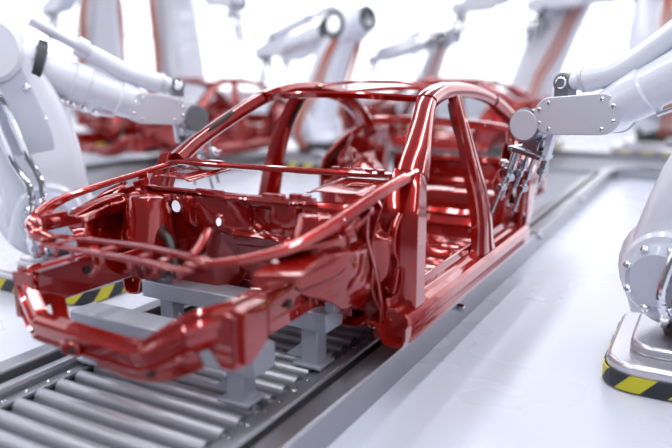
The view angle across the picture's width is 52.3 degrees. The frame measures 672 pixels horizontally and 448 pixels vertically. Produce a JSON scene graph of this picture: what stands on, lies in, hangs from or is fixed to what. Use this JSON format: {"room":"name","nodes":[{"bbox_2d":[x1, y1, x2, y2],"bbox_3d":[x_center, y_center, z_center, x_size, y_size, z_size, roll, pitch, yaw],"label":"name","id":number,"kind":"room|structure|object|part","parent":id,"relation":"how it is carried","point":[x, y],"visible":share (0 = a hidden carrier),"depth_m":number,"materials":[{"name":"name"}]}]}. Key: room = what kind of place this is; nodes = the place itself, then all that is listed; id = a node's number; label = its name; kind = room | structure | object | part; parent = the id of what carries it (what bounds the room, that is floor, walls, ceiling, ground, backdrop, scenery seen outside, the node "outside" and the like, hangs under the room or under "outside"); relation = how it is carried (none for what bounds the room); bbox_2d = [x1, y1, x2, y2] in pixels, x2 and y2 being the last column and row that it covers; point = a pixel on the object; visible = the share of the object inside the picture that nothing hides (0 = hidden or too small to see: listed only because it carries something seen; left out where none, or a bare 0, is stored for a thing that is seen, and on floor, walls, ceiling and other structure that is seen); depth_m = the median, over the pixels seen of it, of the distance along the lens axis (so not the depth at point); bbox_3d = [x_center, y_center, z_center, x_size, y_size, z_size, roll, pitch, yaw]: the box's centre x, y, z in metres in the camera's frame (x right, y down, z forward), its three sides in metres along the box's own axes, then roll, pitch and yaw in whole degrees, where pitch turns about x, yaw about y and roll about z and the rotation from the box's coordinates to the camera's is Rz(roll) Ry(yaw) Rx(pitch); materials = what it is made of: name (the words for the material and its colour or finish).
{"room":"factory floor","nodes":[
{"label":"factory floor","id":0,"kind":"room"},
{"bbox_2d":[59,0,199,115],"bbox_3d":[-14.197,-6.448,14.825,0.200,9.100,34.000,7,14,28],"label":"wall","id":1,"kind":"structure","parent":0,"point":[195,2],"depth_m":29.16,"materials":[{"name":"white paint"}]},
{"bbox_2d":[0,0,153,89],"bbox_3d":[-14.182,-6.446,14.817,0.185,7.500,32.000,7,14,28],"label":"window","id":2,"kind":"structure","parent":1,"relation":"in","point":[138,39],"depth_m":24.06,"materials":[{"name":"white"}]},
{"bbox_3d":[-14.153,-6.443,14.802,0.120,7.500,32.000,7,14,28],"label":"frame","id":3,"kind":"part","parent":2,"relation":"part of","materials":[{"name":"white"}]},
{"bbox_2d":[0,109,671,447],"bbox_3d":[2.124,-0.277,8.094,40.000,0.100,36.000,7,14,28],"label":"floor","id":4,"kind":"structure","parent":0,"point":[523,369],"depth_m":3.52,"materials":[{"name":"white concrete"}]},
{"bbox_2d":[40,0,126,145],"bbox_3d":[-5.474,-3.617,14.373,3.115,3.761,1.410,7,14,29],"label":"robot","id":5,"kind":"object","parent":4,"relation":"on","point":[100,22],"visible":0.44,"depth_m":13.69,"materials":[{"name":"grey metal"}]},
{"bbox_2d":[0,15,221,304],"bbox_3d":[-1.735,-0.497,4.636,1.030,1.801,1.681,9,15,36],"label":"robot","id":6,"kind":"object","parent":4,"relation":"on","point":[41,157],"visible":0.8,"depth_m":4.34,"materials":[{"name":"grey metal"}]},
{"bbox_3d":[-1.944,-0.565,4.274,0.443,0.826,0.086,-6,14,-26],"label":"arm","id":7,"kind":"part","parent":6,"relation":"part of","materials":[{"name":"grey metal"}]},
{"bbox_3d":[-2.020,-0.553,4.436,0.786,1.556,0.450,-6,14,-26],"label":"arm","id":8,"kind":"part","parent":6,"relation":"part of","materials":[{"name":"white paint"}]},
{"bbox_3d":[-1.795,-0.036,4.305,0.328,0.328,0.090,-6,14,-26],"label":"shoulder motor","id":9,"kind":"part","parent":6,"relation":"part of","materials":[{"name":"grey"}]},
{"bbox_3d":[-1.744,-1.187,4.442,0.454,0.307,0.130,-6,14,-26],"label":"actuator rod","id":10,"kind":"part","parent":6,"relation":"part of","materials":[{"name":"grey metal"}]},
{"bbox_3d":[-1.760,0.328,4.764,0.920,0.135,0.840,7,14,28],"label":"plate","id":11,"kind":"part","parent":6,"relation":"part of","materials":[{"name":"yellow"}]},
{"bbox_2d":[85,149,293,196],"bbox_3d":[-2.711,-0.788,9.844,1.590,0.156,5.500,7,14,28],"label":"conveyor","id":12,"kind":"object","parent":4,"relation":"on","point":[102,171],"visible":0.2,"depth_m":10.03,"materials":[{"name":"silver metal"}]},
{"bbox_3d":[-3.274,-0.851,10.149,0.232,0.150,5.500,7,14,28],"label":"rail","id":13,"kind":"part","parent":12,"relation":"part of","materials":[{"name":"silver metal"}]},
{"bbox_2d":[76,77,291,158],"bbox_3d":[-2.133,-1.698,10.586,1.648,1.113,4.134,7,14,28],"label":"car","id":14,"kind":"object","parent":12,"relation":"on","point":[254,131],"visible":0.66,"depth_m":9.92,"materials":[{"name":"red paint"}]},
{"bbox_3d":[-3.337,-1.544,9.735,0.188,0.208,1.099,3,13,15],"label":"fender rail","id":15,"kind":"part","parent":14,"relation":"part of","materials":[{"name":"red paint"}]},
{"bbox_3d":[-3.132,-1.162,9.852,0.150,0.377,1.373,7,14,30],"label":"frame rail","id":16,"kind":"part","parent":14,"relation":"part of","materials":[{"name":"red metal"}]},
{"bbox_3d":[-2.253,-1.444,9.141,0.191,0.238,1.162,12,17,43],"label":"fender rail","id":17,"kind":"part","parent":14,"relation":"part of","materials":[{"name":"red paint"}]},
{"bbox_3d":[-2.307,-1.065,9.406,0.150,0.377,1.373,6,14,26],"label":"frame rail","id":18,"kind":"part","parent":14,"relation":"part of","materials":[{"name":"red metal"}]},
{"bbox_3d":[-2.431,-2.276,11.021,0.131,0.160,1.083,6,14,27],"label":"roof rail","id":19,"kind":"part","parent":14,"relation":"part of","materials":[{"name":"red paint"}]},
{"bbox_3d":[-1.475,-1.210,10.353,0.176,0.240,2.155,7,14,28],"label":"sill","id":20,"kind":"part","parent":14,"relation":"part of","materials":[{"name":"red paint"}]},
{"bbox_3d":[-1.511,-2.168,10.524,0.131,0.160,1.083,7,14,29],"label":"roof rail","id":21,"kind":"part","parent":14,"relation":"part of","materials":[{"name":"red paint"}]},
{"bbox_3d":[-1.184,-1.853,12.308,1.240,0.270,0.044,7,14,28],"label":"panel","id":22,"kind":"part","parent":14,"relation":"part of","materials":[{"name":"red paint"}]},
{"bbox_2d":[148,0,247,104],"bbox_3d":[-2.574,-3.449,13.051,3.196,3.994,1.378,8,15,33],"label":"robot","id":23,"kind":"object","parent":4,"relation":"on","point":[175,34],"visible":0.53,"depth_m":13.10,"materials":[{"name":"grey metal"}]},
{"bbox_2d":[0,172,609,447],"bbox_3d":[0.719,0.162,5.476,1.590,0.156,9.200,7,14,28],"label":"conveyor","id":24,"kind":"object","parent":4,"relation":"on","point":[49,398],"visible":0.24,"depth_m":2.88,"materials":[{"name":"silver metal"}]},
{"bbox_3d":[0.156,0.099,5.781,0.232,0.150,9.200,7,14,28],"label":"rail","id":25,"kind":"part","parent":24,"relation":"part of","materials":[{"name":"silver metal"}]},
{"bbox_2d":[70,301,274,408],"bbox_3d":[-0.732,0.550,2.956,1.035,0.252,0.150,7,14,28],"label":"trestle","id":26,"kind":"object","parent":24,"relation":"on","point":[240,385],"visible":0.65,"depth_m":2.88,"materials":[{"name":"silver metal"}]},
{"bbox_3d":[-1.119,0.559,3.177,0.150,0.142,0.130,7,14,28],"label":"post","id":27,"kind":"part","parent":26,"relation":"part of","materials":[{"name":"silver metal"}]},
{"bbox_3d":[-0.385,0.645,2.779,0.150,0.142,0.130,7,14,28],"label":"post","id":28,"kind":"part","parent":26,"relation":"part of","materials":[{"name":"silver metal"}]},
{"bbox_2d":[142,274,341,370],"bbox_3d":[-0.469,0.419,3.304,1.110,0.360,0.150,7,14,28],"label":"trestle","id":29,"kind":"object","parent":24,"relation":"on","point":[314,324],"visible":0.57,"depth_m":3.25,"materials":[{"name":"silver metal"}]},
{"bbox_3d":[-0.840,0.460,3.523,0.150,0.187,0.130,7,14,28],"label":"post","id":30,"kind":"part","parent":29,"relation":"part of","materials":[{"name":"silver metal"}]},
{"bbox_2d":[12,80,548,381],"bbox_3d":[0.110,-0.293,4.124,1.648,1.113,4.134,7,14,28],"label":"car","id":31,"kind":"object","parent":29,"relation":"on","point":[373,249],"visible":0.94,"depth_m":3.09,"materials":[{"name":"red paint"}]},
{"bbox_3d":[-0.888,0.243,3.390,0.150,0.377,1.373,7,14,30],"label":"frame rail","id":32,"kind":"part","parent":31,"relation":"part of","materials":[{"name":"red metal"}]},
{"bbox_3d":[-1.093,-0.139,3.273,0.188,0.208,1.099,3,13,15],"label":"fender rail","id":33,"kind":"part","parent":31,"relation":"part of","materials":[{"name":"red metal"}]},
{"bbox_3d":[-0.520,0.044,4.588,0.176,0.240,2.155,7,14,28],"label":"sill","id":34,"kind":"part","parent":31,"relation":"part of","materials":[{"name":"red paint"}]},
{"bbox_3d":[-0.951,0.025,3.529,0.164,0.573,0.108,3,13,15],"label":"arch plate","id":35,"kind":"part","parent":31,"relation":"part of","materials":[{"name":"red paint"}]},
{"bbox_3d":[-0.739,-0.268,3.542,0.270,0.033,0.360,7,14,28],"label":"cowl plate","id":36,"kind":"part","parent":31,"relation":"part of","materials":[{"name":"red paint"}]},
{"bbox_3d":[-0.483,0.065,2.453,0.037,0.082,0.111,7,14,28],"label":"latch post","id":37,"kind":"part","parent":31,"relation":"part of","materials":[{"name":"red metal"}]},
{"bbox_3d":[-0.064,0.341,2.944,0.150,0.377,1.373,6,14,26],"label":"frame rail","id":38,"kind":"part","parent":31,"relation":"part of","materials":[{"name":"red metal"}]},
{"bbox_3d":[-0.188,-0.870,4.559,0.131,0.160,1.083,6,14,27],"label":"roof rail","id":39,"kind":"part","parent":31,"relation":"part of","materials":[{"name":"red metal"}]},
{"bbox_3d":[-0.009,-0.039,2.679,0.191,0.238,1.162,12,17,43],"label":"fender rail","id":40,"kind":"part","parent":31,"relation":"part of","materials":[{"name":"red metal"}]},
{"bbox_3d":[0.075,-0.172,3.102,0.270,0.033,0.360,7,14,28],"label":"cowl plate","id":41,"kind":"part","parent":31,"relation":"part of","materials":[{"name":"red paint"}]},
{"bbox_3d":[0.124,0.152,2.947,0.164,0.573,0.108,11,17,42],"label":"arch plate","id":42,"kind":"part","parent":31,"relation":"part of","materials":[{"name":"red paint"}]},
{"bbox_3d":[1.060,-0.448,5.846,1.240,0.270,0.044,7,14,28],"label":"panel","id":43,"kind":"part","parent":31,"relation":"part of","materials":[{"name":"red paint"}]},
{"bbox_3d":[0.768,0.196,3.891,0.176,0.240,2.155,7,14,28],"label":"sill","id":44,"kind":"part","parent":31,"relation":"part of","materials":[{"name":"red paint"}]},
{"bbox_3d":[0.732,-0.762,4.061,0.131,0.160,1.083,7,14,29],"label":"roof rail","id":45,"kind":"part","parent":31,"relation":"part of","materials":[{"name":"red metal"}]},
{"bbox_3d":[-0.101,0.547,3.124,0.150,0.187,0.130,7,14,28],"label":"post","id":46,"kind":"part","parent":29,"relation":"part of","materials":[{"name":"silver metal"}]},
{"bbox_3d":[1.283,0.231,5.172,0.232,0.150,9.200,7,14,28],"label":"rail","id":47,"kind":"part","parent":24,"relation":"part of","materials":[{"name":"silver metal"}]},
{"bbox_2d":[279,45,348,107],"bbox_3d":[-0.455,-3.761,17.683,2.720,2.635,1.044,7,14,28],"label":"robot","id":48,"kind":"object","parent":4,"relation":"on","point":[304,54],"visible":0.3,"depth_m":18.00,"materials":[{"name":"grey metal"}]},
{"bbox_2d":[254,4,376,167],"bbox_3d":[-0.424,-2.096,10.541,2.442,2.416,1.045,7,14,28],"label":"robot","id":49,"kind":"object","parent":4,"relation":"on","point":[318,124],"visible":0.88,"depth_m":10.22,"materials":[{"name":"grey metal"}]},
{"bbox_3d":[-0.576,-1.455,10.343,0.394,0.394,0.108,12,17,43],"label":"shoulder motor","id":50,"kind":"part","parent":49,"relation":"part of","materials":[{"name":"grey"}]},
{"bbox_3d":[-0.314,-0.983,10.725,1.104,0.162,1.008,7,14,28],"label":"plate","id":51,"kind":"part","parent":49,"relation":"part of","materials":[{"name":"grey"}]},
{"bbox_3d":[-0.290,-3.119,10.237,0.728,0.288,0.158,12,17,43],"label":"actuator rod","id":52,"kind":"part","parent":49,"relation":"part of","materials":[{"name":"grey metal"}]},
{"bbox_2d":[366,29,461,128],"bbox_3d":[2.005,-3.875,18.340,2.639,2.578,1.100,5,13,23],"label":"robot","id":53,"kind":"object","parent":4,"relation":"on","point":[437,46],"visible":0.7,"depth_m":17.95,"materials":[{"name":"grey metal"}]},
{"bbox_3d":[2.171,-4.944,18.032,0.808,0.361,0.157,5,13,23],"label":"actuator rod","id":54,"kind":"part","parent":53,"relation":"part of","materials":[{"name":"grey metal"}]},
{"bbox_3d":[2.517,-3.954,18.091,1.007,2.123,0.540,5,13,23],"label":"arm","id":55,"kind":"part","parent":53,"relation":"part of","materials":[{"name":"white paint"}]},
{"bbox_2d":[446,0,592,149],"bbox_3d":[3.705,-3.381,13.075,3.276,3.851,1.214,7,14,28],"label":"robot","id":56,"kind":"object","parent":4,"relation":"on","point":[535,71],"visible":0.62,"depth_m":12.75,"materials":[{"name":"grey metal"}]},
{"bbox_3d":[3.698,-1.593,13.466,1.288,0.189,1.176,7,14,28],"label":"plate","id":57,"kind":"part","parent":56,"relation":"part of","materials":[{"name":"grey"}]},
{"bbox_2d":[390,147,669,182],"bbox_3d":[4.873,-0.755,9.661,12.000,0.170,2.320,7,14,28],"label":"conveyor turn","id":58,"kind":"object","parent":4,"relation":"on","point":[625,166],"visible":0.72,"depth_m":10.50,"materials":[{"name":"grey metal"}]},
{"bbox_2d":[344,77,560,151],"bbox_3d":[1.686,-1.878,11.409,4.134,1.113,1.648,7,14,28],"label":"car","id":59,"kind":"object","parent":58,"relation":"on","point":[441,139],"visible":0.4,"depth_m":10.80,"materials":[{"name":"red paint"}]},
{"bbox_3d":[0.220,-1.960,11.514,1.162,0.238,0.191,12,17,43],"label":"fender rail","id":60,"kind":"part","parent":59,"relation":"part of","materials":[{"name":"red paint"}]},
{"bbox_3d":[0.855,-1.730,12.463,1.373,0.377,0.150,7,14,30],"label":"frame rail","id":61,"kind":"part","parent":59,"relation":"part of","materials":[{"name":"red metal"}]},
{"bbox_3d":[2.067,-1.593,12.116,2.155,0.240,0.176,7,14,28],"label":"sill","id":62,"kind":"part","parent":59,"relation":"part of","materials":[{"name":"red paint"}]},
{"bbox_3d":[1.355,-1.319,10.857,2.155,0.240,0.176,7,14,28],"label":"sill","id":63,"kind":"part","parent":59,"relation":"part of","materials":[{"name":"red paint"}]},
{"bbox_3d":[1.724,-2.206,10.701,1.083,0.160,0.131,7,14,29],"label":"roof rail","id":64,"kind":"part","parent":59,"relation":"part of","materials":[{"name":"red metal"}]},
{"bbox_3d":[2.233,-2.402,11.600,1.083,0.160,0.131,6,14,27],"label":"roof rail","id":65,"kind":"part","parent":59,"relation":"part of","materials":[{"name":"red metal"}]},
{"bbox_2d":[515,96,549,103],"bbox_3d":[3.027,-1.925,10.638,0.195,0.110,1.290,10,16,39],"label":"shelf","id":66,"kind":"object","parent":59,"relation":"attached to","point":[526,99],"depth_m":10.58,"materials":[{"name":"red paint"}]},
{"bbox_3d":[5.406,-0.960,10.602,12.000,0.170,0.120,7,14,28],"label":"rail","id":67,"kind":"part","parent":58,"relation":"part of","materials":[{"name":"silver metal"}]},
{"bbox_3d":[6.729,-0.352,7.855,6.960,0.150,0.880,7,14,28],"label":"rail","id":68,"kind":"part","parent":58,"relation":"part of","materials":[{"name":"silver metal"}]},
{"bbox_2d":[491,20,671,400],"bbox_3d":[1.641,-0.338,3.158,2.040,2.119,0.882,7,14,29],"label":"robot","id":69,"kind":"object","parent":4,"relation":"on","point":[636,85],"visible":0.99,"depth_m":3.25,"materials":[{"name":"grey metal"}]},
{"bbox_3d":[1.815,0.653,3.266,0.920,0.135,0.840,7,14,28],"label":"plate","id":70,"kind":"part","parent":69,"relation":"part of","materials":[{"name":"grey metal"}]},
{"bbox_3d":[1.463,0.249,3.090,0.090,0.328,0.328,-11,17,-42],"label":"shoulder motor","id":71,"kind":"part","parent":69,"relation":"part of","materials":[{"name":"grey metal"}]},
{"bbox_2d":[523,0,671,154],"bbox_3d":[4.844,-2.892,12.032,3.151,3.338,1.330,6,14,26],"label":"robot","id":72,"kind":"object","parent":4,"relation":"on","point":[653,133],"visible":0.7,"depth_m":11.57,"materials":[{"name":"grey metal"}]},
{"bbox_3d":[5.604,-1.278,11.987,1.380,0.202,1.260,7,14,28],"label":"plate","id":73,"kind":"part","parent":72,"relation":"part of","materials":[{"name":"grey"}]},
{"bbox_3d":[5.390,-1.969,11.406,0.492,0.492,0.135,6,14,26],"label":"shoulder motor","id":74,"kind":"part","parent":72,"relation":"part of","materials":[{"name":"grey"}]},
{"bbox_2d":[211,89,581,114],"bbox_3d":[9.968,-10.080,20.468,40.000,13.800,0.200,7,14,28],"label":"wall","id":75,"kind":"structure","parent":0,"point":[472,106],"depth_m":25.13,"materials":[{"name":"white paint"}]},
{"bbox_2d":[199,0,633,93],"bbox_3d":[9.959,-10.077,20.453,38.000,12.200,0.185,7,14,28],"label":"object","id":76,"kind":"structure","parent":75,"relation":"in","point":[492,44],"depth_m":25.22,"materials":[{"name":"white"}]}
]}

